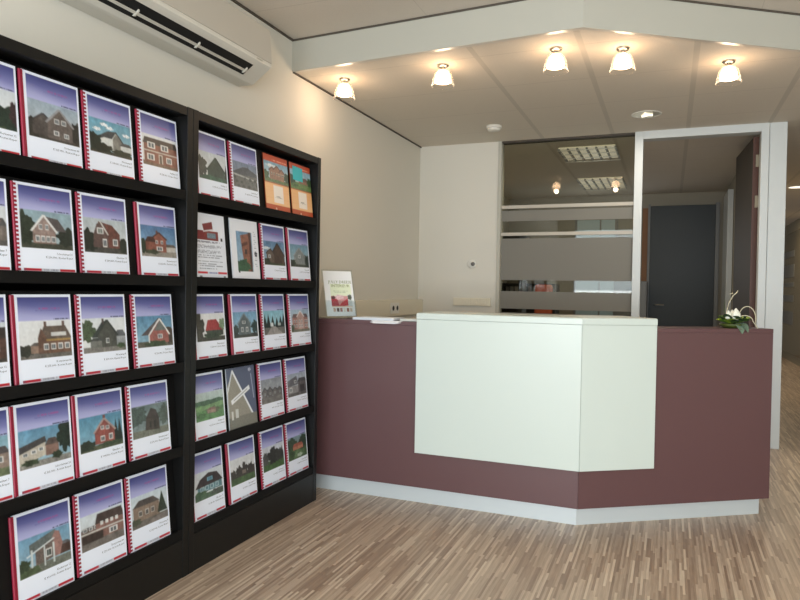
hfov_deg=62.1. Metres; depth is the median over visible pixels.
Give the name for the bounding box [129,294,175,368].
brochure
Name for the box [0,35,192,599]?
display rack
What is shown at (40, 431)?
brochure
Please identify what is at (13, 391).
shelf
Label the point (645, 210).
trim
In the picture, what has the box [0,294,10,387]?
brochure
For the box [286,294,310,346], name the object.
brochure
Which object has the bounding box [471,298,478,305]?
switch plate
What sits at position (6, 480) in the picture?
brochure
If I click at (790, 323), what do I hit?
window
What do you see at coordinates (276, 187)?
brochure
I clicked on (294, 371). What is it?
brochure
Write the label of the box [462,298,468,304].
switch plate
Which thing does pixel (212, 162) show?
brochure
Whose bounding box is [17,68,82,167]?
brochure
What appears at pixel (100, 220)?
brochure
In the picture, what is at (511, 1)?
trim
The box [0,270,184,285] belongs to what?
shelf
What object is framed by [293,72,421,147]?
trim
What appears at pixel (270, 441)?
brochure
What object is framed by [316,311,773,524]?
reception desk
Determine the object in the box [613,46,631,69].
ceiling lamp
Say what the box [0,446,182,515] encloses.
shelf
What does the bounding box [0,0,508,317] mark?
wall
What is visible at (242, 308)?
brochure
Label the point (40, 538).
brochure
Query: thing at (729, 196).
trim
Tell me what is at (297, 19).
ceiling
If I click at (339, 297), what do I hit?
stand
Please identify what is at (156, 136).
brochure
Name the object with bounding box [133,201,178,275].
brochure
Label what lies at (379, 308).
panel
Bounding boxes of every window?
[495,132,634,315]
[573,219,617,315]
[782,229,799,358]
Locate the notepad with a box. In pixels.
[400,318,416,321]
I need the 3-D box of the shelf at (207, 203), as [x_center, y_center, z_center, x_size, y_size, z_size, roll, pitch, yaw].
[-0.858,-0.453,3.437,0.387,0.040,1.050,1,1,22]
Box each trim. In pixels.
[231,0,292,40]
[292,0,799,41]
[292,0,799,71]
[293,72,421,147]
[294,27,799,72]
[631,131,643,316]
[641,208,647,280]
[643,123,761,141]
[721,189,733,326]
[755,123,769,327]
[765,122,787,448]
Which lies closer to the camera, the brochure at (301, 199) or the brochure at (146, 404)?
the brochure at (146, 404)
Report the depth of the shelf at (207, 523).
3.30 m
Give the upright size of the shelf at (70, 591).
0.040 m
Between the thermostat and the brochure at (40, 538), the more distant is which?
the thermostat
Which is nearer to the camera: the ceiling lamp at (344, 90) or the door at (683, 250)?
the ceiling lamp at (344, 90)
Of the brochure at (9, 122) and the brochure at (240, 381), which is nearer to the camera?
the brochure at (9, 122)
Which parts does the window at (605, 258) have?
frame post, frame rail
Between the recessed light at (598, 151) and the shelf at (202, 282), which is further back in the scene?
the recessed light at (598, 151)
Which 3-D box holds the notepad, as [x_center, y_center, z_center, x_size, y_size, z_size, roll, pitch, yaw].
[0.084,0.118,3.981,0.120,0.014,0.160,1,1,22]
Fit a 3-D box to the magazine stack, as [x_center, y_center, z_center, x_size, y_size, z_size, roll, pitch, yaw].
[-0.128,0.113,4.058,0.273,0.014,0.178,1,1,22]
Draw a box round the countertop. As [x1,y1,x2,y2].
[319,317,773,332]
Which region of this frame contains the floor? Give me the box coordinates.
[145,357,799,599]
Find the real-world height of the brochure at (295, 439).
0.293 m
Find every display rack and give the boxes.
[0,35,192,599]
[188,109,320,573]
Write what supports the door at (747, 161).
in the wall at (733, 183)
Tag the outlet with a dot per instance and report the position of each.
(148, 16)
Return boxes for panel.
[319,299,422,316]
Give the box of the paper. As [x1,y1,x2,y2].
[370,320,401,323]
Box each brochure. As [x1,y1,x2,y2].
[0,61,20,154]
[0,178,10,269]
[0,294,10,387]
[0,407,13,501]
[8,294,74,384]
[8,396,73,496]
[8,497,74,599]
[10,180,75,271]
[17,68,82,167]
[70,387,125,477]
[72,479,126,577]
[74,191,129,273]
[74,294,128,375]
[80,90,134,178]
[124,379,170,461]
[124,464,170,552]
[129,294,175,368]
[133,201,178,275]
[134,109,179,188]
[194,445,225,522]
[195,370,225,441]
[196,294,226,359]
[197,212,227,277]
[198,130,228,198]
[224,435,256,504]
[225,365,257,430]
[227,141,259,205]
[227,294,259,354]
[228,218,259,278]
[256,360,284,420]
[257,425,285,489]
[258,223,286,279]
[258,294,286,350]
[262,152,290,212]
[282,356,307,412]
[283,417,308,476]
[285,228,310,280]
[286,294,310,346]
[288,162,312,216]
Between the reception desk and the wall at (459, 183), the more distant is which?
the wall at (459, 183)
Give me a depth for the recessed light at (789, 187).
8.60 m
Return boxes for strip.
[453,298,490,305]
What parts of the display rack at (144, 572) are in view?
panel, panel, panel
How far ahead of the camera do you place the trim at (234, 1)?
3.97 m
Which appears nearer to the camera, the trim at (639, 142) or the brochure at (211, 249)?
the brochure at (211, 249)
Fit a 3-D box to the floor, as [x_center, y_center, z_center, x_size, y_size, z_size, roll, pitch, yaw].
[3.108,1.227,6.090,6.150,0.050,18.800,1,1,22]
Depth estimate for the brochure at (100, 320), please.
2.44 m
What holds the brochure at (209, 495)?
on the display rack at (212, 536)
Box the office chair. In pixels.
[534,284,552,313]
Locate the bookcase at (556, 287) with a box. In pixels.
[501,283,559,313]
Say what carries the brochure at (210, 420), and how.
on the display rack at (212, 536)
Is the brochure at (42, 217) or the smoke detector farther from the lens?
the smoke detector
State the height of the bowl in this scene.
0.024 m
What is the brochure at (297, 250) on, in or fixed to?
on the display rack at (212, 536)
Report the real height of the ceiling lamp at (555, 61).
0.134 m
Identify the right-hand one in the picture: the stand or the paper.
the paper
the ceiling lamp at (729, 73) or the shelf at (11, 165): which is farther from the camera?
the ceiling lamp at (729, 73)
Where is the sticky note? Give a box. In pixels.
[292,165,302,182]
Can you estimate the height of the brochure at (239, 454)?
0.293 m
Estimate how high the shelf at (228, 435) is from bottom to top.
0.040 m
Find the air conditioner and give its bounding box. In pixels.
[59,0,271,86]
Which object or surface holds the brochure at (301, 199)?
on the display rack at (212, 536)
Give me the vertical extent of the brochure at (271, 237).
0.293 m
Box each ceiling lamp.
[337,77,351,96]
[435,63,450,84]
[547,46,563,69]
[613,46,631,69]
[719,59,737,81]
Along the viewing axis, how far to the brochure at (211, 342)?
3.03 m
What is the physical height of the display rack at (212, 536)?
2.004 m
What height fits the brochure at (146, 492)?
0.293 m
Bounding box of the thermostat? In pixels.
[468,260,475,267]
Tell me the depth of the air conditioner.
3.21 m
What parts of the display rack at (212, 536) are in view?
panel, panel, panel, panel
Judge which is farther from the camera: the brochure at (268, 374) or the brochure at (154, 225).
the brochure at (268, 374)
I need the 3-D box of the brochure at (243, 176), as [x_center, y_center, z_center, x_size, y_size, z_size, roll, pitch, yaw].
[-0.762,-0.609,3.242,0.039,0.293,0.230,1,1,22]
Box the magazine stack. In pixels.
[353,316,404,320]
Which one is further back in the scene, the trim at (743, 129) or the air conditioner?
the trim at (743, 129)
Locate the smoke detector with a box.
[486,124,501,131]
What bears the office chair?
on the floor
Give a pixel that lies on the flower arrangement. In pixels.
(731, 319)
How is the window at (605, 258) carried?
in the wall at (459, 183)
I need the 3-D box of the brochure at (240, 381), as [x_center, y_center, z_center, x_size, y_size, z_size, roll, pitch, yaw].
[-0.778,0.476,3.266,0.036,0.293,0.228,1,1,22]
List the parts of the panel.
socket plate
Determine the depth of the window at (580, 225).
9.66 m
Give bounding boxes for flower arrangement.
[716,290,757,333]
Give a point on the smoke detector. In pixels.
(492, 127)
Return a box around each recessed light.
[557,144,620,162]
[577,177,626,190]
[631,110,661,117]
[787,186,799,188]
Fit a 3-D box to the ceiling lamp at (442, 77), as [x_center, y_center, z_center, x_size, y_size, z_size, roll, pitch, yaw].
[0.267,-1.399,4.148,0.146,0.134,0.146,1,1,22]
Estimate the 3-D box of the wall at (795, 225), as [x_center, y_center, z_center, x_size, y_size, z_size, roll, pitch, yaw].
[6.272,-0.129,9.596,0.100,2.652,9.900,1,1,22]
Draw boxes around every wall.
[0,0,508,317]
[418,142,498,312]
[507,191,725,326]
[726,135,759,309]
[782,218,799,366]
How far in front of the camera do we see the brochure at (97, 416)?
2.44 m
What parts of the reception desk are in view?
panel, white panel, white panel, panel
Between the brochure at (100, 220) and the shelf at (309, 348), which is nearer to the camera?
the brochure at (100, 220)
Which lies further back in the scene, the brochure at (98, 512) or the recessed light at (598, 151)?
the recessed light at (598, 151)
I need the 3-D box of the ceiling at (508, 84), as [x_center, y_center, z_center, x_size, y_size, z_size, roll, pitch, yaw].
[4.395,-1.490,8.906,6.000,0.030,12.565,1,1,22]
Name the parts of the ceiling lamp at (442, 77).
lamp shade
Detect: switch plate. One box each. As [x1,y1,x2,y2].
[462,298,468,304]
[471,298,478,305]
[480,299,487,305]
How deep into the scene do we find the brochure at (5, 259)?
2.08 m
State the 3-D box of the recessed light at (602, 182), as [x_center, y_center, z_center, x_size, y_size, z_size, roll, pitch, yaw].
[2.593,-1.482,8.495,0.550,0.034,0.844,1,1,22]
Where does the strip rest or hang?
attached to the wall at (459, 183)
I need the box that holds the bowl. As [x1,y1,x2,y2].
[719,323,744,327]
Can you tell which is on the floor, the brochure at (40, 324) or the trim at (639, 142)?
the trim at (639, 142)
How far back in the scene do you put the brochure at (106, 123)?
2.45 m
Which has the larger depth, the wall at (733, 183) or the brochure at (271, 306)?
the wall at (733, 183)
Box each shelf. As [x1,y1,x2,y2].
[0,151,185,199]
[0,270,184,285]
[0,362,183,400]
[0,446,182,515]
[35,529,181,599]
[194,466,312,532]
[195,405,313,450]
[196,344,314,369]
[197,277,315,287]
[198,193,316,224]
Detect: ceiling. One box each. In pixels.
[236,0,799,38]
[297,30,799,226]
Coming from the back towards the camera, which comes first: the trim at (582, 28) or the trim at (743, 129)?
the trim at (743, 129)
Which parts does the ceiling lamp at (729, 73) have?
lamp shade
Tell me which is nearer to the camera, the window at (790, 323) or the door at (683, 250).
the door at (683, 250)
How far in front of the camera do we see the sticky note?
3.72 m
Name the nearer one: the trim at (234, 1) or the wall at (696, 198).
the trim at (234, 1)
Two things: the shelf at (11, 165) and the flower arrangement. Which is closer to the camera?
the shelf at (11, 165)
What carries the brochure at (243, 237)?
on the display rack at (212, 536)
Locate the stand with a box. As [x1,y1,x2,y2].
[319,269,356,317]
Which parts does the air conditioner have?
panel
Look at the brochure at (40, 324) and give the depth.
2.21 m
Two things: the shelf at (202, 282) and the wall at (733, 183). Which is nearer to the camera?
the shelf at (202, 282)
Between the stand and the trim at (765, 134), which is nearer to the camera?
the stand
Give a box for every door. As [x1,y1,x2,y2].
[647,202,719,326]
[732,137,759,326]
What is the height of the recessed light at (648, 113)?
0.019 m
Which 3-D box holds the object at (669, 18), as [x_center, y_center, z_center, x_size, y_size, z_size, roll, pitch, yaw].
[2.596,-1.520,3.998,6.569,0.194,0.865,1,1,-2]
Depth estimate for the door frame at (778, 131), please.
5.39 m
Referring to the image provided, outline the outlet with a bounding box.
[98,0,252,73]

